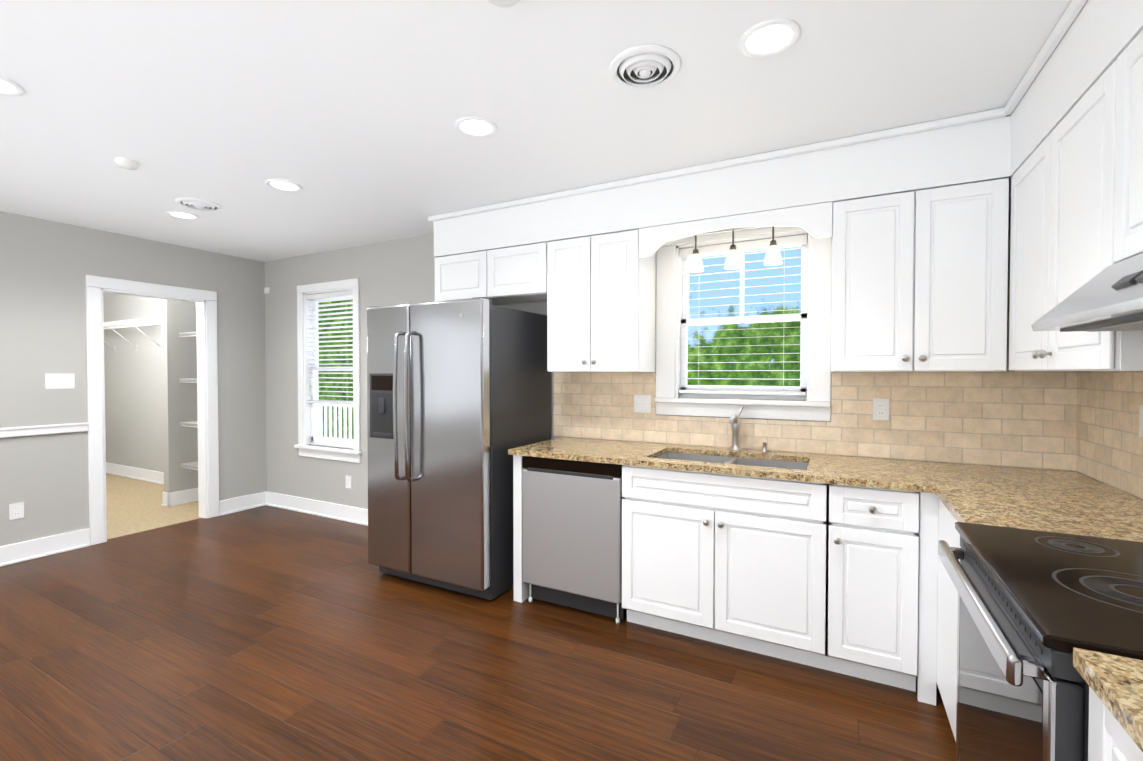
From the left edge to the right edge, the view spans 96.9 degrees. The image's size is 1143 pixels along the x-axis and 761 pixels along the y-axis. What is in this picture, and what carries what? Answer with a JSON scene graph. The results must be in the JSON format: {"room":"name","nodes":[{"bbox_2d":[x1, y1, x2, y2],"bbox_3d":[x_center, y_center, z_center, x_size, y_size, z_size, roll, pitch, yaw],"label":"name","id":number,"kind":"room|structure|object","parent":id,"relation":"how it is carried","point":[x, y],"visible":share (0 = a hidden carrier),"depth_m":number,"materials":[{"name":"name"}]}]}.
{"room":"kitchen","nodes":[
{"label":"kitchen","id":0,"kind":"room"},
{"bbox_2d":[0,211,266,545],"bbox_3d":[-4.722,0.078,2.369,0.120,2.500,6.510,0,1,28],"label":"wall","id":1,"kind":"structure","parent":0,"point":[46,266],"depth_m":3.90,"materials":[{"name":"grey paint"}]},
{"bbox_2d":[9,502,23,519],"bbox_3d":[-3.987,0.938,3.640,0.008,0.115,0.075,0,1,28],"label":"electrical outlet","id":2,"kind":"object","parent":1,"relation":"attached to","point":[16,510],"visible":1,"depth_m":3.64,"materials":[{"name":"white plastic"}]},
{"bbox_2d":[0,422,88,437],"bbox_3d":[-4.982,0.398,1.717,0.030,0.070,5.105,0,1,28],"label":"trim","id":3,"kind":"structure","parent":1,"relation":"attached to","point":[39,430],"depth_m":3.74,"materials":[{"name":"white wood"}]},
{"bbox_2d":[45,374,74,388],"bbox_3d":[-3.876,0.005,3.838,0.008,0.115,0.165,0,1,28],"label":"switch plate","id":4,"kind":"object","parent":1,"relation":"attached to","point":[59,381],"visible":1,"depth_m":3.83,"materials":[{"name":"white plastic"}]},
{"bbox_2d":[85,275,218,544],"bbox_3d":[-3.641,0.231,4.425,0.160,2.130,0.942,0,1,28],"label":"door frame","id":5,"kind":"structure","parent":1,"relation":"attached to","point":[97,287],"depth_m":4.32,"materials":[{"name":"white wood"}]},
{"bbox_2d":[0,505,957,760],"bbox_3d":[-1.920,1.382,0.836,6.405,0.060,6.650,0,1,28],"label":"floor","id":6,"kind":"structure","parent":0,"point":[266,633],"depth_m":2.28,"materials":[{"name":"brown wood"}]},
{"bbox_2d":[367,297,550,599],"bbox_3d":[-0.768,0.411,3.441,0.955,1.800,0.880,0,1,28],"label":"fridge","id":7,"kind":"object","parent":6,"relation":"on","point":[458,399],"visible":0.96,"depth_m":3.10,"materials":[{"name":"grey metal"}]},
{"bbox_2d":[522,456,623,623],"bbox_3d":[0.127,0.880,3.118,0.622,0.873,0.630,0,1,28],"label":"dishwasher","id":8,"kind":"object","parent":6,"relation":"on","point":[571,533],"visible":0.83,"depth_m":2.83,"materials":[{"name":"grey metal"}]},
{"bbox_2d":[513,455,632,622],"bbox_3d":[0.136,0.877,3.129,0.755,0.880,0.656,0,1,28],"label":"base cabinet","id":9,"kind":"object","parent":6,"relation":"on","point":[521,589],"depth_m":2.69,"materials":[{"name":"white paint"}]},
{"bbox_2d":[508,437,1136,496],"bbox_3d":[0.979,0.428,2.668,2.707,0.030,0.675,0,1,28],"label":"countertop","id":10,"kind":"structure","parent":9,"relation":"on","point":[884,473],"depth_m":2.55,"materials":[{"name":"beige stone"}]},
{"bbox_2d":[656,452,808,469],"bbox_3d":[0.840,0.538,2.724,0.798,0.189,0.403,0,1,28],"label":"undermount sink","id":11,"kind":"object","parent":10,"relation":"in","point":[748,461],"visible":0.06,"depth_m":2.87,"materials":[{"name":"grey metal"}]},
{"bbox_2d":[729,405,767,452],"bbox_3d":[0.996,0.278,2.875,0.214,0.263,0.196,0,1,28],"label":"kitchen faucet","id":12,"kind":"object","parent":10,"relation":"on","point":[734,422],"visible":1,"depth_m":2.94,"materials":[{"name":"silver metal"}]},
{"bbox_2d":[633,452,848,673],"bbox_3d":[0.875,0.883,2.740,1.043,0.880,0.656,0,1,28],"label":"base cabinet","id":13,"kind":"object","parent":6,"relation":"on","point":[841,579],"depth_m":2.41,"materials":[{"name":"white paint"}]},
{"bbox_2d":[845,486,938,705],"bbox_3d":[1.431,0.887,2.447,0.465,0.880,0.656,0,1,28],"label":"base cabinet","id":14,"kind":"object","parent":6,"relation":"on","point":[891,618],"depth_m":2.12,"materials":[{"name":"white paint"}]},
{"bbox_2d":[912,461,1116,488],"bbox_3d":[1.891,0.436,2.177,0.637,0.030,0.360,0,1,28],"label":"countertop","id":15,"kind":"structure","parent":14,"relation":"on","point":[934,469],"depth_m":2.26,"materials":[{"name":"beige stone"}]},
{"bbox_2d":[937,499,960,740],"bbox_3d":[1.621,0.900,1.649,0.615,0.879,0.620,0,1,28],"label":"base cabinet","id":16,"kind":"object","parent":6,"relation":"on","point":[947,607],"visible":0.12,"depth_m":1.88,"materials":[{"name":"white paint"}]},
{"bbox_2d":[928,481,1142,541],"bbox_3d":[1.601,0.445,1.628,0.637,0.030,0.582,0,1,28],"label":"countertop","id":17,"kind":"structure","parent":16,"relation":"on","point":[1064,502],"depth_m":1.68,"materials":[{"name":"beige stone"}]},
{"bbox_2d":[938,522,1142,760],"bbox_3d":[1.250,0.889,1.060,0.698,0.919,0.748,0,1,28],"label":"range","id":18,"kind":"object","parent":6,"relation":"on","point":[1035,607],"visible":1,"depth_m":1.07,"materials":[{"name":"grey"}]},
{"bbox_2d":[1088,686,1142,760],"bbox_3d":[0.974,0.919,0.420,0.615,0.880,0.618,0,1,28],"label":"base cabinet","id":19,"kind":"object","parent":6,"relation":"on","point":[1109,738],"visible":0.48,"depth_m":0.74,"materials":[{"name":"white paint"}]},
{"bbox_2d":[1073,647,1142,751],"bbox_3d":[0.552,0.476,-0.370,0.633,0.030,2.402,0,1,28],"label":"countertop","id":20,"kind":"structure","parent":19,"relation":"on","point":[1116,680],"depth_m":0.75,"materials":[{"name":"beige stone"}]},
{"bbox_2d":[0,0,1071,261],"bbox_3d":[-3.562,-1.212,1.738,10.190,0.100,6.790,0,1,28],"label":"ceiling","id":21,"kind":"structure","parent":0,"point":[346,114],"depth_m":2.09,"materials":[{"name":"white paint"}]},
{"bbox_2d":[0,75,24,95],"bbox_3d":[-2.272,-1.161,1.970,0.200,0.009,0.200,0,1,28],"label":"recessed light","id":22,"kind":"object","parent":21,"relation":"in","point":[8,87],"visible":0.98,"depth_m":2.01,"materials":[{"name":"white plastic"}]},
{"bbox_2d":[114,157,138,169],"bbox_3d":[-2.390,-1.162,2.721,0.100,0.032,0.100,0,1,28],"label":"smoke detector","id":23,"kind":"object","parent":21,"relation":"attached to","point":[126,163],"visible":1,"depth_m":2.70,"materials":[{"name":"white plastic"}]},
{"bbox_2d":[166,211,199,219],"bbox_3d":[-2.796,-1.188,3.646,0.200,0.009,0.200,0,1,28],"label":"recessed light","id":24,"kind":"object","parent":21,"relation":"in","point":[183,215],"visible":1,"depth_m":3.65,"materials":[{"name":"white plastic"}]},
{"bbox_2d":[175,197,221,210],"bbox_3d":[-2.502,-1.174,3.401,0.256,0.030,0.256,0,1,28],"label":"ceiling vent","id":25,"kind":"object","parent":21,"relation":"in","point":[198,204],"visible":1,"depth_m":3.36,"materials":[{"name":"grey metal"}]},
{"bbox_2d":[265,179,302,191],"bbox_3d":[-1.739,-1.179,3.068,0.200,0.009,0.200,0,1,28],"label":"recessed light","id":26,"kind":"object","parent":21,"relation":"in","point":[284,185],"visible":1,"depth_m":3.07,"materials":[{"name":"white plastic"}]},
{"bbox_2d":[454,116,497,137],"bbox_3d":[-0.439,-1.167,2.339,0.200,0.009,0.200,0,1,28],"label":"recessed light","id":27,"kind":"object","parent":21,"relation":"in","point":[476,126],"visible":1,"depth_m":2.33,"materials":[{"name":"white plastic"}]},
{"bbox_2d":[488,0,519,6],"bbox_3d":[-0.202,-1.143,1.480,0.128,0.029,0.128,0,1,28],"label":"smoke detector","id":28,"kind":"object","parent":21,"relation":"attached to","point":[504,3],"visible":0.88,"depth_m":1.51,"materials":[{"name":"white plastic"}]},
{"bbox_2d":[609,44,681,88],"bbox_3d":[0.273,-1.150,1.882,0.266,0.030,0.266,0,1,28],"label":"ceiling vent","id":29,"kind":"object","parent":21,"relation":"in","point":[644,66],"visible":1,"depth_m":1.85,"materials":[{"name":"grey metal"}]},
{"bbox_2d":[738,18,800,57],"bbox_3d":[0.671,-1.157,1.721,0.200,0.009,0.200,0,1,28],"label":"recessed light","id":30,"kind":"object","parent":21,"relation":"in","point":[768,38],"visible":1,"depth_m":1.71,"materials":[{"name":"white plastic"}]},
{"bbox_2d":[428,0,1142,256],"bbox_3d":[-0.319,-1.008,1.165,3.633,0.290,4.510,0,1,28],"label":"soffit bulkhead","id":31,"kind":"object","parent":21,"relation":"attached to","point":[1086,44],"visible":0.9,"depth_m":2.46,"materials":[{"name":"white paint"}]},
{"bbox_2d":[687,226,781,272],"bbox_3d":[0.906,-0.759,2.841,0.600,0.255,0.094,0,1,28],"label":"light","id":32,"kind":"object","parent":31,"relation":"hanging from","point":[772,258],"visible":0.83,"depth_m":2.82,"materials":[{"name":"white glass"}]},
{"bbox_2d":[103,197,1041,597],"bbox_3d":[-2.014,0.041,4.701,10.190,2.500,0.140,0,1,28],"label":"wall","id":33,"kind":"structure","parent":0,"point":[399,271],"depth_m":5.05,"materials":[{"name":"grey paint"}]},
{"bbox_2d":[104,316,161,350],"bbox_3d":[-5.395,-0.550,6.213,2.490,0.334,0.312,0,1,28],"label":"closet shelf","id":34,"kind":"object","parent":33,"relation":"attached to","point":[112,325],"visible":0.56,"depth_m":6.09,"materials":[{"name":"white plastic"}]},
{"bbox_2d":[0,462,367,566],"bbox_3d":[-3.562,1.267,1.777,9.910,0.140,6.510,0,1,28],"label":"baseboard","id":35,"kind":"structure","parent":33,"relation":"attached to","point":[14,553],"depth_m":4.83,"materials":[{"name":"white wood"}]},
{"bbox_2d":[264,287,269,293],"bbox_3d":[-3.103,-0.916,5.162,0.060,0.060,0.029,0,1,28],"label":"sensor","id":36,"kind":"object","parent":33,"relation":"attached to","point":[267,290],"visible":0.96,"depth_m":5.15,"materials":[{"name":"white plastic"}]},
{"bbox_2d":[294,278,361,462],"bbox_3d":[-2.263,-0.090,4.801,0.905,1.660,0.190,0,1,28],"label":"living room window","id":37,"kind":"structure","parent":33,"relation":"in","point":[308,423],"depth_m":4.89,"materials":[{"name":"white wood"}]},
{"bbox_2d":[306,290,352,404],"bbox_3d":[-2.271,-0.302,4.782,0.677,1.048,0.047,0,1,28],"label":"window blinds","id":38,"kind":"object","parent":37,"relation":"attached to","point":[330,295],"visible":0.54,"depth_m":4.77,"materials":[{"name":"white plastic"}]},
{"bbox_2d":[346,475,350,488],"bbox_3d":[-2.048,0.932,4.649,0.075,0.115,0.008,0,1,28],"label":"electrical outlet","id":39,"kind":"object","parent":33,"relation":"attached to","point":[348,481],"visible":1,"depth_m":4.64,"materials":[{"name":"white plastic"}]},
{"bbox_2d":[434,242,546,304],"bbox_3d":[-0.507,-0.736,3.627,0.953,0.327,0.330,0,1,28],"label":"upper cabinet","id":40,"kind":"object","parent":33,"relation":"attached to","point":[512,275],"visible":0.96,"depth_m":3.46,"materials":[{"name":"white paint"}]},
{"bbox_2d":[547,230,655,371],"bbox_3d":[0.185,-0.474,3.248,0.625,0.837,0.363,0,1,28],"label":"upper cabinet","id":41,"kind":"object","parent":33,"relation":"attached to","point":[601,303],"visible":1,"depth_m":3.11,"materials":[{"name":"white paint"}]},
{"bbox_2d":[639,202,831,258],"bbox_3d":[0.844,-0.799,2.741,1.008,0.172,0.020,0,1,28],"label":"valance","id":42,"kind":"object","parent":41,"relation":"attached to","point":[814,220],"visible":1,"depth_m":2.68,"materials":[{"name":"white paint"}]},
{"bbox_2d":[654,226,831,420],"bbox_3d":[1.015,-0.333,3.073,1.002,1.110,0.190,0,1,28],"label":"kitchen window","id":43,"kind":"structure","parent":33,"relation":"in","point":[814,403],"depth_m":3.02,"materials":[{"name":"white wood"}]},
{"bbox_2d":[679,234,806,395],"bbox_3d":[1.014,-0.372,3.052,0.732,0.913,0.046,0,1,28],"label":"window blinds","id":44,"kind":"object","parent":43,"relation":"attached to","point":[754,244],"visible":0.94,"depth_m":3.02,"materials":[{"name":"white plastic"}]},
{"bbox_2d":[554,371,1073,470],"bbox_3d":[1.096,0.178,2.979,2.760,0.459,0.009,0,1,28],"label":"tile backsplash","id":45,"kind":"structure","parent":33,"relation":"attached to","point":[1009,419],"depth_m":2.66,"materials":[{"name":"tile"}]},
{"bbox_2d":[634,395,650,412],"bbox_3d":[0.463,0.153,3.301,0.118,0.115,0.008,0,1,28],"label":"outlet","id":46,"kind":"object","parent":45,"relation":"attached to","point":[642,403],"visible":1,"depth_m":3.30,"materials":[{"name":"white plastic"}]},
{"bbox_2d":[873,398,889,420],"bbox_3d":[1.640,0.153,2.682,0.075,0.115,0.008,0,1,28],"label":"outlet","id":47,"kind":"object","parent":45,"relation":"attached to","point":[881,409],"visible":1,"depth_m":2.68,"materials":[{"name":"white plastic"}]},
{"bbox_2d":[831,178,1008,371],"bbox_3d":[1.655,-0.462,2.474,0.681,0.837,0.363,0,1,28],"label":"upper cabinet","id":48,"kind":"object","parent":33,"relation":"attached to","point":[919,280],"visible":1,"depth_m":2.33,"materials":[{"name":"white paint"}]},
{"bbox_2d":[1070,371,1142,498],"bbox_3d":[1.300,0.219,0.376,0.009,0.459,4.427,0,1,28],"label":"tile backsplash","id":49,"kind":"structure","parent":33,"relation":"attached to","point":[1086,423],"depth_m":2.04,"materials":[{"name":"tile"}]},
{"bbox_2d":[1139,405,1142,436],"bbox_3d":[2.040,0.147,1.801,0.008,0.115,0.075,0,1,28],"label":"light switch","id":50,"kind":"object","parent":49,"relation":"attached to","point":[1140,420],"visible":1,"depth_m":1.82,"materials":[{"name":"white plastic"}]},
{"bbox_3d":[0.885,0.124,-0.581,0.140,2.500,6.510,0,1,28],"label":"wall","id":51,"kind":"structure","parent":0,"visible":0},
{"bbox_2d":[1009,60,1142,370],"bbox_3d":[1.804,-0.450,1.704,0.363,0.837,0.925,0,1,28],"label":"upper cabinet","id":52,"kind":"object","parent":51,"relation":"attached to","point":[1062,213],"visible":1,"depth_m":1.64,"materials":[{"name":"white paint"}]},
{"bbox_2d":[1113,30,1142,262],"bbox_3d":[1.411,-0.581,0.955,0.363,0.552,0.758,0,1,28],"label":"upper cabinet","id":53,"kind":"object","parent":51,"relation":"attached to","point":[1128,217],"visible":0.92,"depth_m":1.30,"materials":[{"name":"white paint"}]},
{"bbox_2d":[1031,253,1142,331],"bbox_3d":[1.350,-0.211,0.990,0.496,0.178,0.748,0,1,28],"label":"range hood","id":54,"kind":"object","parent":53,"relation":"attached to","point":[1109,298],"visible":1,"depth_m":1.17,"materials":[{"name":"silver metal"}]},
{"label":"outside","id":55,"kind":"structure","parent":0,"visible":0},
{"bbox_2d":[318,246,800,438],"bbox_3d":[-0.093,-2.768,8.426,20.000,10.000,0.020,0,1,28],"label":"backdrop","id":56,"kind":"structure","parent":55,"point":[726,339],"depth_m":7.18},
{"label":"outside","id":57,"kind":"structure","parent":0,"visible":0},
{"bbox_2d":[106,473,201,538],"bbox_3d":[-5.405,1.314,5.155,3.785,0.060,2.250,0,1,28],"label":"floor","id":58,"kind":"structure","parent":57,"point":[133,506],"depth_m":5.08,"materials":[{"name":"beige carpet"}]},
{"bbox_2d":[162,299,197,492],"bbox_3d":[-4.029,0.030,5.393,0.100,2.500,0.510,0,1,28],"label":"wall","id":59,"kind":"structure","parent":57,"point":[179,361],"depth_m":5.24,"materials":[{"name":"grey paint"}]},
{"bbox_2d":[319,401,352,438],"bbox_3d":[-1.856,1.044,6.747,4.500,1.430,2.500,0,1,28],"label":"porch railing","id":60,"kind":"object","parent":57,"point":[335,419],"visible":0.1,"depth_m":7.59,"materials":[{"name":"white wood"}]}
]}

